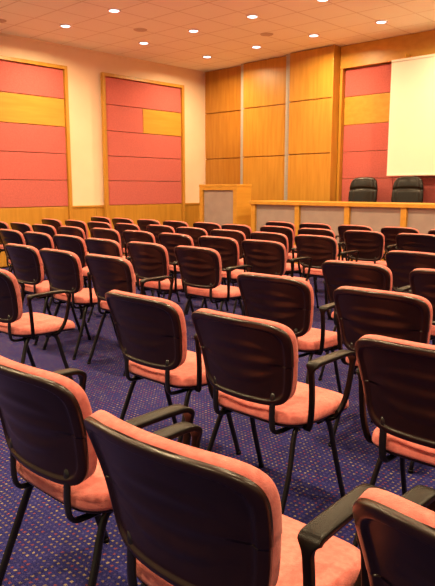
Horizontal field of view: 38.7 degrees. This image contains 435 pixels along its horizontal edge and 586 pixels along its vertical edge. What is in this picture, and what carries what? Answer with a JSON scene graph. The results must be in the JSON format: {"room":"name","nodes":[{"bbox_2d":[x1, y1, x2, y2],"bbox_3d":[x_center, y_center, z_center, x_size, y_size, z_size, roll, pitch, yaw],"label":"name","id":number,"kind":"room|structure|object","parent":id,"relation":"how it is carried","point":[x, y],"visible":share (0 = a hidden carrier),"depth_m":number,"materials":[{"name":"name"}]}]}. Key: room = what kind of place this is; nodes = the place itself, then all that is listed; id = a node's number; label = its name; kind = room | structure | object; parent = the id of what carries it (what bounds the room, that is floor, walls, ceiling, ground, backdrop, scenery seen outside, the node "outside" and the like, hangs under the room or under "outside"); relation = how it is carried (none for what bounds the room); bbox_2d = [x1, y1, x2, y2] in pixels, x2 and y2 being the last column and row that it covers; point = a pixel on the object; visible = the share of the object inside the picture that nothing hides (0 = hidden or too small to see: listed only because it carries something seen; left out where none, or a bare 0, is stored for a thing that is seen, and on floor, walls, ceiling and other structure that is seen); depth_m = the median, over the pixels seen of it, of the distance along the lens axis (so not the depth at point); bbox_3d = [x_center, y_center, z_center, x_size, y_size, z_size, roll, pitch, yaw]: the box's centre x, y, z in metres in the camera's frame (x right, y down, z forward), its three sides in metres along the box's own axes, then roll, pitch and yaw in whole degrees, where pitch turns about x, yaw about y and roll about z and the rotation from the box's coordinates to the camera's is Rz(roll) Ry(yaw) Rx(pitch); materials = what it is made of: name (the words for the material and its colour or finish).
{"room":"assembly chamber","nodes":[
{"label":"assembly chamber","id":0,"kind":"room"},
{"bbox_2d":[0,35,204,207],"bbox_3d":[-4.906,-2.095,8.969,0.150,3.800,13.650,9,13,43],"label":"wall","id":1,"kind":"structure","parent":0,"point":[84,68],"depth_m":11.52,"materials":[{"name":"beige paint"}]},
{"bbox_2d":[0,55,72,266],"bbox_3d":[-3.436,-2.144,10.307,0.075,3.410,2.300,9,13,43],"label":"wall panel","id":2,"kind":"object","parent":1,"relation":"attached to","point":[28,175],"visible":0.84,"depth_m":10.57,"materials":[{"name":"red fabric"}]},
{"bbox_2d":[0,203,198,267],"bbox_3d":[-4.887,-0.699,9.081,0.045,1.010,13.500,9,13,43],"label":"trim","id":3,"kind":"structure","parent":1,"relation":"attached to","point":[84,214],"depth_m":11.72,"materials":[{"name":"brown wood"}]},
{"bbox_2d":[0,33,204,73],"bbox_3d":[-4.894,-3.934,8.541,0.025,0.030,13.500,9,13,43],"label":"trim","id":4,"kind":"structure","parent":1,"relation":"attached to","point":[3,34],"depth_m":11.31,"materials":[{"name":"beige paint"}]},
{"bbox_2d":[100,72,184,254],"bbox_3d":[-1.423,-2.500,12.413,0.075,3.410,2.070,9,13,43],"label":"wall panel","id":5,"kind":"object","parent":1,"relation":"attached to","point":[126,179],"visible":0.88,"depth_m":12.30,"materials":[{"name":"red fabric"}]},
{"bbox_2d":[0,267,434,585],"bbox_3d":[0.479,0.674,4.290,14.950,0.100,13.650,9,13,43],"label":"floor","id":6,"kind":"structure","parent":0,"point":[49,549],"depth_m":3.15,"materials":[{"name":"blue carpet"}]},
{"bbox_2d":[0,229,47,278],"bbox_3d":[-2.301,-0.354,7.497,0.607,0.857,0.577,9,13,43],"label":"chair","id":7,"kind":"object","parent":6,"relation":"on","point":[7,236],"visible":0.43,"depth_m":7.22,"materials":[{"name":"red plastic"}]},
{"bbox_2d":[0,229,25,244],"bbox_3d":[-2.439,-0.580,7.316,0.505,0.350,0.156,9,13,43],"label":"backrest cushion","id":8,"kind":"object","parent":7,"relation":"on","point":[7,236],"depth_m":7.19,"materials":[{"name":"pink fabric"}]},
{"bbox_2d":[0,269,74,380],"bbox_3d":[-1.277,0.227,4.067,0.607,0.857,0.577,9,13,42],"label":"chair","id":9,"kind":"object","parent":6,"relation":"on","point":[13,322],"visible":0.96,"depth_m":3.86,"materials":[{"name":"pink fabric"}]},
{"bbox_2d":[0,269,22,320],"bbox_3d":[-1.410,0.001,3.881,0.505,0.350,0.156,9,13,42],"label":"backrest cushion","id":10,"kind":"object","parent":9,"relation":"on","point":[11,309],"depth_m":3.76,"materials":[{"name":"pink fabric"}]},
{"bbox_2d":[0,312,74,334],"bbox_3d":[-1.236,0.203,4.108,0.500,0.079,0.456,9,13,42],"label":"seat cushion","id":11,"kind":"object","parent":9,"relation":"on","point":[44,324],"depth_m":3.96,"materials":[{"name":"pink fabric"}]},
{"bbox_2d":[23,231,54,307],"bbox_3d":[-1.856,-0.281,7.064,0.607,0.857,0.577,9,13,43],"label":"chair","id":12,"kind":"object","parent":6,"relation":"on","point":[38,240],"visible":0.39,"depth_m":6.77,"materials":[{"name":"red plastic"}]},
{"bbox_2d":[27,231,53,248],"bbox_3d":[-1.992,-0.506,6.882,0.505,0.350,0.156,9,13,43],"label":"backrest cushion","id":13,"kind":"object","parent":12,"relation":"on","point":[38,240],"depth_m":6.76,"materials":[{"name":"pink fabric"}]},
{"bbox_2d":[5,243,82,344],"bbox_3d":[-1.558,-0.029,5.576,0.607,0.857,0.577,9,13,44],"label":"chair","id":14,"kind":"object","parent":6,"relation":"on","point":[28,267],"visible":0.79,"depth_m":5.34,"materials":[{"name":"red plastic"}]},
{"bbox_2d":[8,243,43,282],"bbox_3d":[-1.696,-0.255,5.395,0.505,0.350,0.156,9,13,44],"label":"backrest cushion","id":15,"kind":"object","parent":14,"relation":"on","point":[26,261],"depth_m":5.30,"materials":[{"name":"pink fabric"}]},
{"bbox_2d":[19,280,49,292],"bbox_3d":[-1.516,-0.052,5.616,0.500,0.079,0.456,9,13,44],"label":"seat cushion","id":16,"kind":"object","parent":14,"relation":"on","point":[44,286],"depth_m":5.41,"materials":[{"name":"pink fabric"}]},
{"bbox_2d":[32,224,56,249],"bbox_3d":[-2.194,-0.525,8.510,0.607,0.857,0.577,9,13,43],"label":"chair","id":17,"kind":"object","parent":6,"relation":"on","point":[50,230],"visible":0.34,"depth_m":8.19,"materials":[{"name":"red plastic"}]},
{"bbox_2d":[53,234,91,318],"bbox_3d":[-1.408,-0.208,6.634,0.607,0.857,0.577,9,13,43],"label":"chair","id":18,"kind":"object","parent":6,"relation":"on","point":[75,244],"visible":0.39,"depth_m":6.35,"materials":[{"name":"red plastic"}]},
{"bbox_2d":[57,234,86,266],"bbox_3d":[-1.544,-0.434,6.452,0.505,0.350,0.156,9,13,43],"label":"backrest cushion","id":19,"kind":"object","parent":18,"relation":"on","point":[75,244],"depth_m":6.33,"materials":[{"name":"pink fabric"}]},
{"bbox_2d":[58,226,88,287],"bbox_3d":[-1.728,-0.455,8.096,0.607,0.857,0.577,9,13,43],"label":"chair","id":20,"kind":"object","parent":6,"relation":"on","point":[64,230],"visible":0.26,"depth_m":7.78,"materials":[{"name":"red plastic"}]},
{"bbox_2d":[63,226,86,247],"bbox_3d":[-1.865,-0.681,7.914,0.505,0.350,0.156,9,13,43],"label":"backrest cushion","id":21,"kind":"object","parent":20,"relation":"on","point":[67,230],"depth_m":7.77,"materials":[{"name":"pink fabric"}]},
{"bbox_2d":[65,220,87,250],"bbox_3d":[-2.016,-0.708,9.594,0.607,0.857,0.577,9,13,44],"label":"chair","id":22,"kind":"object","parent":6,"relation":"on","point":[75,223],"visible":0.33,"depth_m":9.27,"materials":[{"name":"fabric"}]},
{"bbox_2d":[71,220,87,237],"bbox_3d":[-2.154,-0.935,9.413,0.505,0.350,0.156,9,13,44],"label":"backrest cushion","id":23,"kind":"object","parent":22,"relation":"on","point":[75,223],"depth_m":9.26,"materials":[{"name":"pink fabric"}]},
{"bbox_2d":[39,248,119,359],"bbox_3d":[-1.125,0.047,5.128,0.607,0.857,0.577,9,13,43],"label":"chair","id":24,"kind":"object","parent":6,"relation":"on","point":[63,268],"visible":0.87,"depth_m":4.90,"materials":[{"name":"red plastic"}]},
{"bbox_2d":[43,248,83,291],"bbox_3d":[-1.262,-0.179,4.946,0.505,0.350,0.156,9,13,43],"label":"backrest cushion","id":25,"kind":"object","parent":24,"relation":"on","point":[63,268],"depth_m":4.86,"materials":[{"name":"pink fabric"}]},
{"bbox_2d":[54,288,102,302],"bbox_3d":[-1.083,0.024,5.168,0.500,0.079,0.456,9,13,43],"label":"seat cushion","id":26,"kind":"object","parent":24,"relation":"on","point":[83,296],"depth_m":4.98,"materials":[{"name":"pink fabric"}]},
{"bbox_2d":[0,355,194,585],"bbox_3d":[-0.410,0.580,1.979,0.607,0.857,0.577,9,13,43],"label":"chair","id":27,"kind":"object","parent":6,"relation":"on","point":[43,413],"visible":0.79,"depth_m":1.74,"materials":[{"name":"red plastic"}]},
{"bbox_2d":[0,355,96,480],"bbox_3d":[-0.545,0.354,1.795,0.505,0.350,0.156,9,13,43],"label":"backrest cushion","id":28,"kind":"object","parent":27,"relation":"on","point":[43,413],"depth_m":1.69,"materials":[{"name":"pink fabric"}]},
{"bbox_2d":[16,458,112,510],"bbox_3d":[-0.368,0.556,2.019,0.500,0.079,0.456,9,13,43],"label":"seat cushion","id":29,"kind":"object","parent":27,"relation":"on","point":[92,494],"depth_m":1.79,"materials":[{"name":"pink fabric"}]},
{"bbox_2d":[91,228,129,260],"bbox_3d":[-1.233,-0.391,7.715,0.607,0.857,0.577,9,13,42],"label":"chair","id":30,"kind":"object","parent":6,"relation":"on","point":[102,233],"visible":0.3,"depth_m":7.41,"materials":[{"name":"red plastic"}]},
{"bbox_2d":[97,228,120,245],"bbox_3d":[-1.367,-0.616,7.531,0.505,0.350,0.156,9,13,42],"label":"backrest cushion","id":31,"kind":"object","parent":30,"relation":"on","point":[102,233],"depth_m":7.39,"materials":[{"name":"pink fabric"}]},
{"bbox_2d":[85,238,146,322],"bbox_3d":[-0.977,-0.131,6.180,0.607,0.857,0.577,9,13,43],"label":"chair","id":32,"kind":"object","parent":6,"relation":"on","point":[99,246],"visible":0.38,"depth_m":5.89,"materials":[{"name":"red plastic"}]},
{"bbox_2d":[87,238,122,257],"bbox_3d":[-1.113,-0.357,5.997,0.505,0.350,0.156,9,13,43],"label":"backrest cushion","id":33,"kind":"object","parent":32,"relation":"on","point":[99,246],"depth_m":5.88,"materials":[{"name":"pink fabric"}]},
{"bbox_2d":[114,223,139,286],"bbox_3d":[-1.112,-0.565,8.744,0.607,0.857,0.577,9,13,44],"label":"chair","id":34,"kind":"object","parent":6,"relation":"on","point":[120,227],"visible":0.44,"depth_m":8.54,"materials":[{"name":"red plastic"}]},
{"bbox_2d":[84,254,173,375],"bbox_3d":[-0.664,0.118,4.708,0.607,0.857,0.577,9,13,43],"label":"chair","id":35,"kind":"object","parent":6,"relation":"on","point":[107,273],"visible":0.62,"depth_m":4.47,"materials":[{"name":"red plastic"}]},
{"bbox_2d":[88,254,135,293],"bbox_3d":[-0.800,-0.108,4.525,0.505,0.350,0.156,9,13,43],"label":"backrest cushion","id":36,"kind":"object","parent":35,"relation":"on","point":[107,273],"depth_m":4.43,"materials":[{"name":"pink fabric"}]},
{"bbox_2d":[122,230,179,301],"bbox_3d":[-0.776,-0.319,7.294,0.607,0.857,0.577,9,13,42],"label":"chair","id":37,"kind":"object","parent":6,"relation":"on","point":[129,235],"visible":0.24,"depth_m":7.02,"materials":[{"name":"red plastic"}]},
{"bbox_2d":[125,230,155,242],"bbox_3d":[-0.910,-0.545,7.109,0.505,0.350,0.156,9,13,42],"label":"backrest cushion","id":38,"kind":"object","parent":37,"relation":"on","point":[130,235],"depth_m":6.99,"materials":[{"name":"pink fabric"}]},
{"bbox_2d":[127,241,193,312],"bbox_3d":[-0.505,-0.063,5.776,0.607,0.857,0.577,9,13,43],"label":"chair","id":39,"kind":"object","parent":6,"relation":"on","point":[149,260],"visible":0.79,"depth_m":5.55,"materials":[{"name":"red plastic"}]},
{"bbox_2d":[131,241,168,275],"bbox_3d":[-0.642,-0.288,5.593,0.505,0.350,0.156,9,13,43],"label":"backrest cushion","id":40,"kind":"object","parent":39,"relation":"on","point":[148,259],"depth_m":5.51,"materials":[{"name":"pink fabric"}]},
{"bbox_2d":[139,279,189,289],"bbox_3d":[-0.464,-0.086,5.817,0.500,0.079,0.456,9,13,43],"label":"seat cushion","id":41,"kind":"object","parent":39,"relation":"on","point":[165,284],"depth_m":5.61,"materials":[{"name":"pink fabric"}]},
{"bbox_2d":[146,225,174,276],"bbox_3d":[-0.620,-0.499,8.357,0.607,0.857,0.577,9,13,43],"label":"chair","id":42,"kind":"object","parent":6,"relation":"on","point":[155,230],"visible":0.33,"depth_m":8.09,"materials":[{"name":"red plastic"}]},
{"bbox_2d":[105,290,240,454],"bbox_3d":[-0.215,0.394,3.076,0.607,0.857,0.577,9,13,43],"label":"chair","id":43,"kind":"object","parent":6,"relation":"on","point":[151,331],"visible":0.88,"depth_m":2.85,"materials":[{"name":"red plastic"}]},
{"bbox_2d":[109,290,186,365],"bbox_3d":[-0.352,0.168,2.893,0.505,0.350,0.156,9,13,43],"label":"backrest cushion","id":44,"kind":"object","parent":43,"relation":"on","point":[151,331],"depth_m":2.81,"materials":[{"name":"pink fabric"}]},
{"bbox_2d":[129,350,206,385],"bbox_3d":[-0.173,0.371,3.116,0.500,0.079,0.456,9,13,43],"label":"seat cushion","id":45,"kind":"object","parent":43,"relation":"on","point":[186,374],"depth_m":2.92,"materials":[{"name":"pink fabric"}]},
{"bbox_2d":[158,233,218,314],"bbox_3d":[-0.320,-0.247,6.869,0.607,0.857,0.577,9,13,44],"label":"chair","id":46,"kind":"object","parent":6,"relation":"on","point":[169,241],"visible":0.39,"depth_m":6.67,"materials":[{"name":"red plastic"}]},
{"bbox_2d":[165,233,193,245],"bbox_3d":[-0.458,-0.474,6.688,0.505,0.350,0.156,9,13,44],"label":"backrest cushion","id":47,"kind":"object","parent":46,"relation":"on","point":[171,239],"depth_m":6.56,"materials":[{"name":"pink fabric"}]},
{"bbox_2d":[176,227,226,291],"bbox_3d":[-0.193,-0.423,7.905,0.607,0.857,0.577,9,13,42],"label":"chair","id":48,"kind":"object","parent":6,"relation":"on","point":[194,233],"visible":0.24,"depth_m":7.62,"materials":[{"name":"red plastic"}]},
{"bbox_2d":[174,245,252,316],"bbox_3d":[-0.042,0.007,5.364,0.607,0.857,0.577,9,13,43],"label":"chair","id":49,"kind":"object","parent":6,"relation":"on","point":[200,268],"visible":0.93,"depth_m":5.15,"materials":[{"name":"red plastic"}]},
{"bbox_2d":[180,245,221,286],"bbox_3d":[-0.178,-0.219,5.182,0.505,0.350,0.156,9,13,43],"label":"backrest cushion","id":50,"kind":"object","parent":49,"relation":"on","point":[199,266],"depth_m":5.11,"materials":[{"name":"pink fabric"}]},
{"bbox_2d":[187,285,240,297],"bbox_3d":[0.000,-0.016,5.405,0.500,0.079,0.456,9,13,43],"label":"seat cushion","id":51,"kind":"object","parent":49,"relation":"on","point":[221,291],"depth_m":5.23,"materials":[{"name":"pink fabric"}]},
{"bbox_2d":[198,236,245,313],"bbox_3d":[0.132,-0.175,6.442,0.607,0.857,0.577,9,13,41],"label":"chair","id":52,"kind":"object","parent":6,"relation":"on","point":[228,248],"visible":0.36,"depth_m":6.18,"materials":[{"name":"red plastic"}]},
{"bbox_2d":[201,236,238,265],"bbox_3d":[-0.001,-0.401,6.255,0.505,0.350,0.156,9,13,41],"label":"backrest cushion","id":53,"kind":"object","parent":52,"relation":"on","point":[228,248],"depth_m":6.15,"materials":[{"name":"pink fabric"}]},
{"bbox_2d":[222,269,243,278],"bbox_3d":[0.172,-0.199,6.483,0.500,0.079,0.456,9,13,41],"label":"seat cushion","id":54,"kind":"object","parent":52,"relation":"on","point":[233,274],"depth_m":6.27,"materials":[{"name":"pink fabric"}]},
{"bbox_2d":[210,229,245,303],"bbox_3d":[0.246,-0.348,7.462,0.607,0.857,0.577,9,13,41],"label":"chair","id":55,"kind":"object","parent":6,"relation":"on","point":[239,236],"visible":0.33,"depth_m":7.17,"materials":[{"name":"fabric"}]},
{"bbox_2d":[214,229,245,239],"bbox_3d":[0.114,-0.573,7.276,0.505,0.350,0.156,9,13,41],"label":"backrest cushion","id":56,"kind":"object","parent":55,"relation":"on","point":[237,235],"depth_m":7.14,"materials":[{"name":"pink fabric"}]},
{"bbox_2d":[84,410,386,585],"bbox_3d":[0.032,0.666,1.466,0.607,0.857,0.577,8,13,41],"label":"chair","id":57,"kind":"object","parent":6,"relation":"on","point":[185,515],"visible":0.98,"depth_m":1.22,"materials":[{"name":"red plastic"}]},
{"bbox_2d":[90,410,281,585],"bbox_3d":[-0.098,0.441,1.278,0.505,0.350,0.156,8,13,41],"label":"backrest cushion","id":58,"kind":"object","parent":57,"relation":"on","point":[192,516],"depth_m":1.19,"materials":[{"name":"pink fabric"}]},
{"bbox_2d":[136,514,360,585],"bbox_3d":[0.072,0.643,1.508,0.500,0.079,0.456,8,13,41],"label":"seat cushion","id":59,"kind":"object","parent":57,"relation":"on","point":[338,563],"depth_m":1.43,"materials":[{"name":"pink fabric"}]},
{"bbox_2d":[221,224,251,284],"bbox_3d":[0.384,-0.524,8.507,0.607,0.857,0.577,9,13,43],"label":"chair","id":60,"kind":"object","parent":6,"relation":"on","point":[245,229],"visible":0.22,"depth_m":8.18,"materials":[{"name":"fabric"}]},
{"bbox_2d":[224,224,251,232],"bbox_3d":[0.247,-0.751,8.325,0.505,0.350,0.156,9,13,43],"label":"backrest cushion","id":61,"kind":"object","parent":60,"relation":"on","point":[243,228],"depth_m":8.18,"materials":[{"name":"pink fabric"}]},
{"bbox_2d":[191,308,356,514],"bbox_3d":[0.224,0.472,2.615,0.607,0.857,0.577,9,13,43],"label":"chair","id":62,"kind":"object","parent":6,"relation":"on","point":[251,364],"visible":1,"depth_m":2.41,"materials":[{"name":"red plastic"}]},
{"bbox_2d":[196,308,297,398],"bbox_3d":[0.087,0.246,2.433,0.505,0.350,0.156,9,13,43],"label":"backrest cushion","id":63,"kind":"object","parent":62,"relation":"on","point":[244,357],"depth_m":2.36,"materials":[{"name":"pink fabric"}]},
{"bbox_2d":[218,381,348,424],"bbox_3d":[0.266,0.449,2.655,0.500,0.079,0.456,9,13,43],"label":"seat cushion","id":64,"kind":"object","parent":62,"relation":"on","point":[328,403],"depth_m":2.49,"materials":[{"name":"pink fabric"}]},
{"bbox_2d":[241,239,311,282],"bbox_3d":[0.559,-0.099,5.992,0.607,0.857,0.577,9,13,44],"label":"chair","id":65,"kind":"object","parent":6,"relation":"on","point":[265,257],"visible":0.51,"depth_m":5.75,"materials":[{"name":"red plastic"}]},
{"bbox_2d":[246,239,286,275],"bbox_3d":[0.421,-0.325,5.811,0.505,0.350,0.156,9,13,44],"label":"backrest cushion","id":66,"kind":"object","parent":65,"relation":"on","point":[265,257],"depth_m":5.73,"materials":[{"name":"pink fabric"}]},
{"bbox_2d":[250,232,305,276],"bbox_3d":[0.696,-0.275,7.032,0.607,0.857,0.577,9,13,44],"label":"chair","id":67,"kind":"object","parent":6,"relation":"on","point":[269,236],"visible":0.28,"depth_m":6.76,"materials":[{"name":"red plastic"}]},
{"bbox_2d":[260,232,288,260],"bbox_3d":[0.558,-0.501,6.851,0.505,0.350,0.156,9,13,44],"label":"backrest cushion","id":68,"kind":"object","parent":67,"relation":"on","point":[269,236],"depth_m":6.70,"materials":[{"name":"pink fabric"}]},
{"bbox_2d":[260,226,297,275],"bbox_3d":[0.883,-0.461,8.128,0.607,0.857,0.577,9,13,42],"label":"chair","id":69,"kind":"object","parent":6,"relation":"on","point":[287,231],"visible":0.27,"depth_m":7.83,"materials":[{"name":"red plastic"}]},
{"bbox_2d":[272,226,293,251],"bbox_3d":[0.750,-0.686,7.943,0.505,0.350,0.156,9,13,42],"label":"backrest cushion","id":70,"kind":"object","parent":69,"relation":"on","point":[287,231],"depth_m":7.80,"materials":[{"name":"pink fabric"}]},
{"bbox_2d":[266,221,297,274],"bbox_3d":[1.040,-0.640,9.192,0.607,0.857,0.577,9,13,43],"label":"chair","id":71,"kind":"object","parent":6,"relation":"on","point":[270,223],"visible":0.27,"depth_m":8.89,"materials":[{"name":"fabric"}]},
{"bbox_2d":[269,221,294,241],"bbox_3d":[0.903,-0.866,9.010,0.505,0.350,0.156,9,13,43],"label":"backrest cushion","id":72,"kind":"object","parent":71,"relation":"on","point":[271,223],"depth_m":8.87,"materials":[{"name":"pink fabric"}]},
{"bbox_2d":[237,272,343,430],"bbox_3d":[0.445,0.288,3.706,0.607,0.857,0.577,9,13,42],"label":"chair","id":73,"kind":"object","parent":6,"relation":"on","point":[287,301],"visible":0.66,"depth_m":3.47,"materials":[{"name":"red plastic"}]},
{"bbox_2d":[241,272,313,332],"bbox_3d":[0.312,0.062,3.520,0.505,0.350,0.156,9,13,42],"label":"backrest cushion","id":74,"kind":"object","parent":73,"relation":"on","point":[287,301],"depth_m":3.44,"materials":[{"name":"pink fabric"}]},
{"bbox_2d":[297,328,337,349],"bbox_3d":[0.486,0.264,3.747,0.500,0.079,0.456,9,13,42],"label":"seat cushion","id":75,"kind":"object","parent":73,"relation":"on","point":[311,340],"depth_m":3.56,"materials":[{"name":"pink fabric"}]},
{"bbox_2d":[298,228,349,291],"bbox_3d":[1.316,-0.385,7.679,0.607,0.857,0.577,9,13,42],"label":"chair","id":76,"kind":"object","parent":6,"relation":"on","point":[306,231],"visible":0.23,"depth_m":7.40,"materials":[{"name":"fabric"}]},
{"bbox_2d":[301,228,334,237],"bbox_3d":[1.183,-0.610,7.493,0.505,0.350,0.156,9,13,42],"label":"backrest cushion","id":77,"kind":"object","parent":76,"relation":"on","point":[306,231],"depth_m":7.37,"materials":[{"name":"pink fabric"}]},
{"bbox_2d":[294,234,358,319],"bbox_3d":[1.144,-0.203,6.604,0.607,0.857,0.577,9,13,43],"label":"chair","id":78,"kind":"object","parent":6,"relation":"on","point":[321,249],"visible":0.71,"depth_m":6.40,"materials":[{"name":"red plastic"}]},
{"bbox_2d":[301,234,337,259],"bbox_3d":[1.007,-0.429,6.423,0.505,0.350,0.156,9,13,43],"label":"backrest cushion","id":79,"kind":"object","parent":78,"relation":"on","point":[317,247],"depth_m":6.33,"materials":[{"name":"pink fabric"}]},
{"bbox_2d":[338,225,385,260],"bbox_3d":[1.936,-0.494,8.328,0.607,0.857,0.577,9,13,44],"label":"chair","id":80,"kind":"object","parent":6,"relation":"on","point":[342,228],"visible":0.27,"depth_m":8.17,"materials":[{"name":"red plastic"}]},
{"bbox_2d":[318,260,410,380],"bbox_3d":[1.044,0.186,4.307,0.607,0.857,0.577,9,13,42],"label":"chair","id":81,"kind":"object","parent":6,"relation":"on","point":[336,273],"visible":0.43,"depth_m":4.06,"materials":[{"name":"red plastic"}]},
{"bbox_2d":[325,260,392,290],"bbox_3d":[0.910,-0.040,4.122,0.505,0.350,0.156,9,13,42],"label":"backrest cushion","id":82,"kind":"object","parent":81,"relation":"on","point":[338,273],"depth_m":4.03,"materials":[{"name":"pink fabric"}]},
{"bbox_2d":[343,230,396,266],"bbox_3d":[1.801,-0.319,7.292,0.607,0.857,0.577,9,13,42],"label":"chair","id":83,"kind":"object","parent":6,"relation":"on","point":[370,245],"visible":0.72,"depth_m":7.06,"materials":[{"name":"red plastic"}]},
{"bbox_2d":[347,230,384,256],"bbox_3d":[1.666,-0.545,7.108,0.505,0.350,0.156,9,13,42],"label":"backrest cushion","id":84,"kind":"object","parent":83,"relation":"on","point":[368,243],"depth_m":7.04,"materials":[{"name":"pink fabric"}]},
{"bbox_2d":[353,260,386,266],"bbox_3d":[1.843,-0.342,7.333,0.500,0.079,0.456,9,13,42],"label":"seat cushion","id":85,"kind":"object","parent":83,"relation":"on","point":[379,262],"depth_m":7.16,"materials":[{"name":"pink fabric"}]},
{"bbox_2d":[328,286,432,473],"bbox_3d":[0.915,0.375,3.190,0.607,0.857,0.577,9,13,42],"label":"chair","id":86,"kind":"object","parent":6,"relation":"on","point":[360,312],"visible":0.55,"depth_m":2.94,"materials":[{"name":"red plastic"}]},
{"bbox_2d":[337,286,432,343],"bbox_3d":[0.780,0.149,3.006,0.505,0.350,0.156,9,13,42],"label":"backrest cushion","id":87,"kind":"object","parent":86,"relation":"on","point":[361,312],"depth_m":2.93,"materials":[{"name":"pink fabric"}]},
{"bbox_2d":[352,334,434,547],"bbox_3d":[0.799,0.547,2.169,0.607,0.857,0.577,9,13,42],"label":"chair","id":88,"kind":"object","parent":6,"relation":"on","point":[396,377],"visible":1,"depth_m":2.04,"materials":[{"name":"red plastic"}]},
{"bbox_2d":[361,334,434,349],"bbox_3d":[0.665,0.322,1.984,0.505,0.350,0.156,9,13,42],"label":"backrest cushion","id":89,"kind":"object","parent":88,"relation":"on","point":[368,342],"depth_m":1.97,"materials":[{"name":"pink fabric"}]},
{"bbox_2d":[372,427,434,464],"bbox_3d":[0.840,0.524,2.211,0.500,0.079,0.456,9,13,42],"label":"seat cushion","id":90,"kind":"object","parent":88,"relation":"on","point":[395,446],"depth_m":2.11,"materials":[{"name":"pink fabric"}]},
{"bbox_2d":[352,485,434,585],"bbox_3d":[0.558,0.730,1.093,0.607,0.857,0.577,9,13,43],"label":"chair","id":91,"kind":"object","parent":6,"relation":"on","point":[395,537],"visible":1,"depth_m":0.98,"materials":[{"name":"red plastic"}]},
{"bbox_2d":[359,488,434,527],"bbox_3d":[0.422,0.504,0.909,0.505,0.350,0.156,9,13,43],"label":"backrest cushion","id":92,"kind":"object","parent":91,"relation":"on","point":[378,508],"depth_m":0.96,"materials":[{"name":"pink fabric"}]},
{"bbox_2d":[381,227,419,260],"bbox_3d":[2.403,-0.425,7.922,0.607,0.857,0.577,9,13,43],"label":"chair","id":93,"kind":"object","parent":6,"relation":"on","point":[390,233],"visible":0.29,"depth_m":7.75,"materials":[{"name":"red plastic"}]},
{"bbox_2d":[385,250,434,293],"bbox_3d":[1.659,0.077,4.949,0.607,0.857,0.577,9,13,43],"label":"chair","id":94,"kind":"object","parent":6,"relation":"on","point":[400,263],"visible":0.47,"depth_m":4.78,"materials":[{"name":"red plastic"}]},
{"bbox_2d":[390,250,434,254],"bbox_3d":[1.521,-0.149,4.768,0.505,0.350,0.156,9,13,43],"label":"backrest cushion","id":95,"kind":"object","parent":94,"relation":"on","point":[395,252],"depth_m":4.70,"materials":[{"name":"pink fabric"}]},
{"bbox_2d":[395,233,434,252],"bbox_3d":[2.269,-0.237,6.809,0.607,0.857,0.577,9,13,42],"label":"chair","id":96,"kind":"object","parent":6,"relation":"on","point":[415,242],"visible":0.42,"depth_m":6.57,"materials":[{"name":"red plastic"}]},
{"bbox_2d":[408,268,434,344],"bbox_3d":[1.512,0.259,3.873,0.607,0.857,0.577,9,13,43],"label":"chair","id":97,"kind":"object","parent":6,"relation":"on","point":[422,280],"visible":0.52,"depth_m":3.76,"materials":[{"name":"red plastic"}]},
{"bbox_3d":[4.407,-0.231,8.290,14.650,0.349,1.999,9,13,43],"label":"stage platform","id":98,"kind":"object","parent":6,"relation":"on","visible":0},
{"bbox_2d":[199,184,251,227],"bbox_3d":[0.136,-1.489,11.533,0.950,1.045,0.410,9,13,43],"label":"lectern","id":99,"kind":"object","parent":98,"relation":"on","point":[221,204],"visible":0.66,"depth_m":11.30,"materials":[{"name":"brown wood"}]},
{"bbox_2d":[249,200,434,253],"bbox_3d":[3.222,-0.885,8.819,6.720,0.760,0.650,9,13,43],"label":"panel table","id":100,"kind":"object","parent":98,"relation":"on","point":[375,215],"visible":0.52,"depth_m":9.55,"materials":[{"name":"brown wood"}]},
{"bbox_2d":[348,177,377,201],"bbox_3d":[2.388,-1.379,10.524,0.659,1.166,0.615,7,12,34],"label":"chair","id":101,"kind":"object","parent":98,"relation":"on","point":[362,189],"visible":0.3,"depth_m":10.61,"materials":[{"name":"black leather"}]},
{"bbox_2d":[391,176,423,202],"bbox_3d":[2.990,-1.285,9.963,0.659,1.166,0.615,6,11,30],"label":"chair","id":102,"kind":"object","parent":98,"relation":"on","point":[408,189],"visible":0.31,"depth_m":10.05,"materials":[{"name":"black leather"}]},
{"bbox_2d":[0,0,434,71],"bbox_3d":[0.479,-3.171,3.639,14.950,0.100,13.650,9,13,43],"label":"ceiling","id":103,"kind":"structure","parent":0,"point":[225,34],"depth_m":9.49,"materials":[{"name":"tile"}]},
{"bbox_2d":[205,63,434,183],"bbox_3d":[5.163,-2.059,8.758,14.800,3.800,0.150,9,13,43],"label":"wall","id":104,"kind":"structure","parent":0,"point":[388,63],"depth_m":10.93,"materials":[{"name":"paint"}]},
{"bbox_2d":[205,64,243,183],"bbox_3d":[0.164,-2.983,13.188,1.200,3.440,0.120,9,13,43],"label":"wall panel","id":105,"kind":"object","parent":104,"relation":"attached to","point":[224,108],"visible":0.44,"depth_m":13.14,"materials":[{"name":"orange wood"}]},
{"bbox_2d":[243,54,289,200],"bbox_3d":[1.011,-2.834,12.306,1.240,3.440,0.260,9,13,43],"label":"wall panel","id":106,"kind":"object","parent":104,"relation":"attached to","point":[266,83],"visible":0.59,"depth_m":12.21,"materials":[{"name":"orange wood"}]},
{"bbox_2d":[287,45,340,200],"bbox_3d":[1.799,-2.701,11.520,0.960,3.440,0.340,9,13,43],"label":"wall panel","id":107,"kind":"object","parent":104,"relation":"attached to","point":[314,90],"visible":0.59,"depth_m":11.29,"materials":[{"name":"orange wood"}]},
{"bbox_2d":[336,30,434,202],"bbox_3d":[5.208,-2.188,8.488,8.200,3.440,0.140,9,13,43],"label":"wall panel","id":108,"kind":"object","parent":104,"relation":"attached to","point":[364,109],"visible":0.5,"depth_m":10.79,"materials":[{"name":"red fabric"}]},
{"bbox_2d":[386,54,434,175],"bbox_3d":[3.871,-2.777,9.434,2.660,1.930,0.188,9,13,43],"label":"projection screen","id":109,"kind":"object","parent":108,"relation":"attached to","point":[411,137],"visible":1,"depth_m":10.00,"materials":[{"name":"fabric"}]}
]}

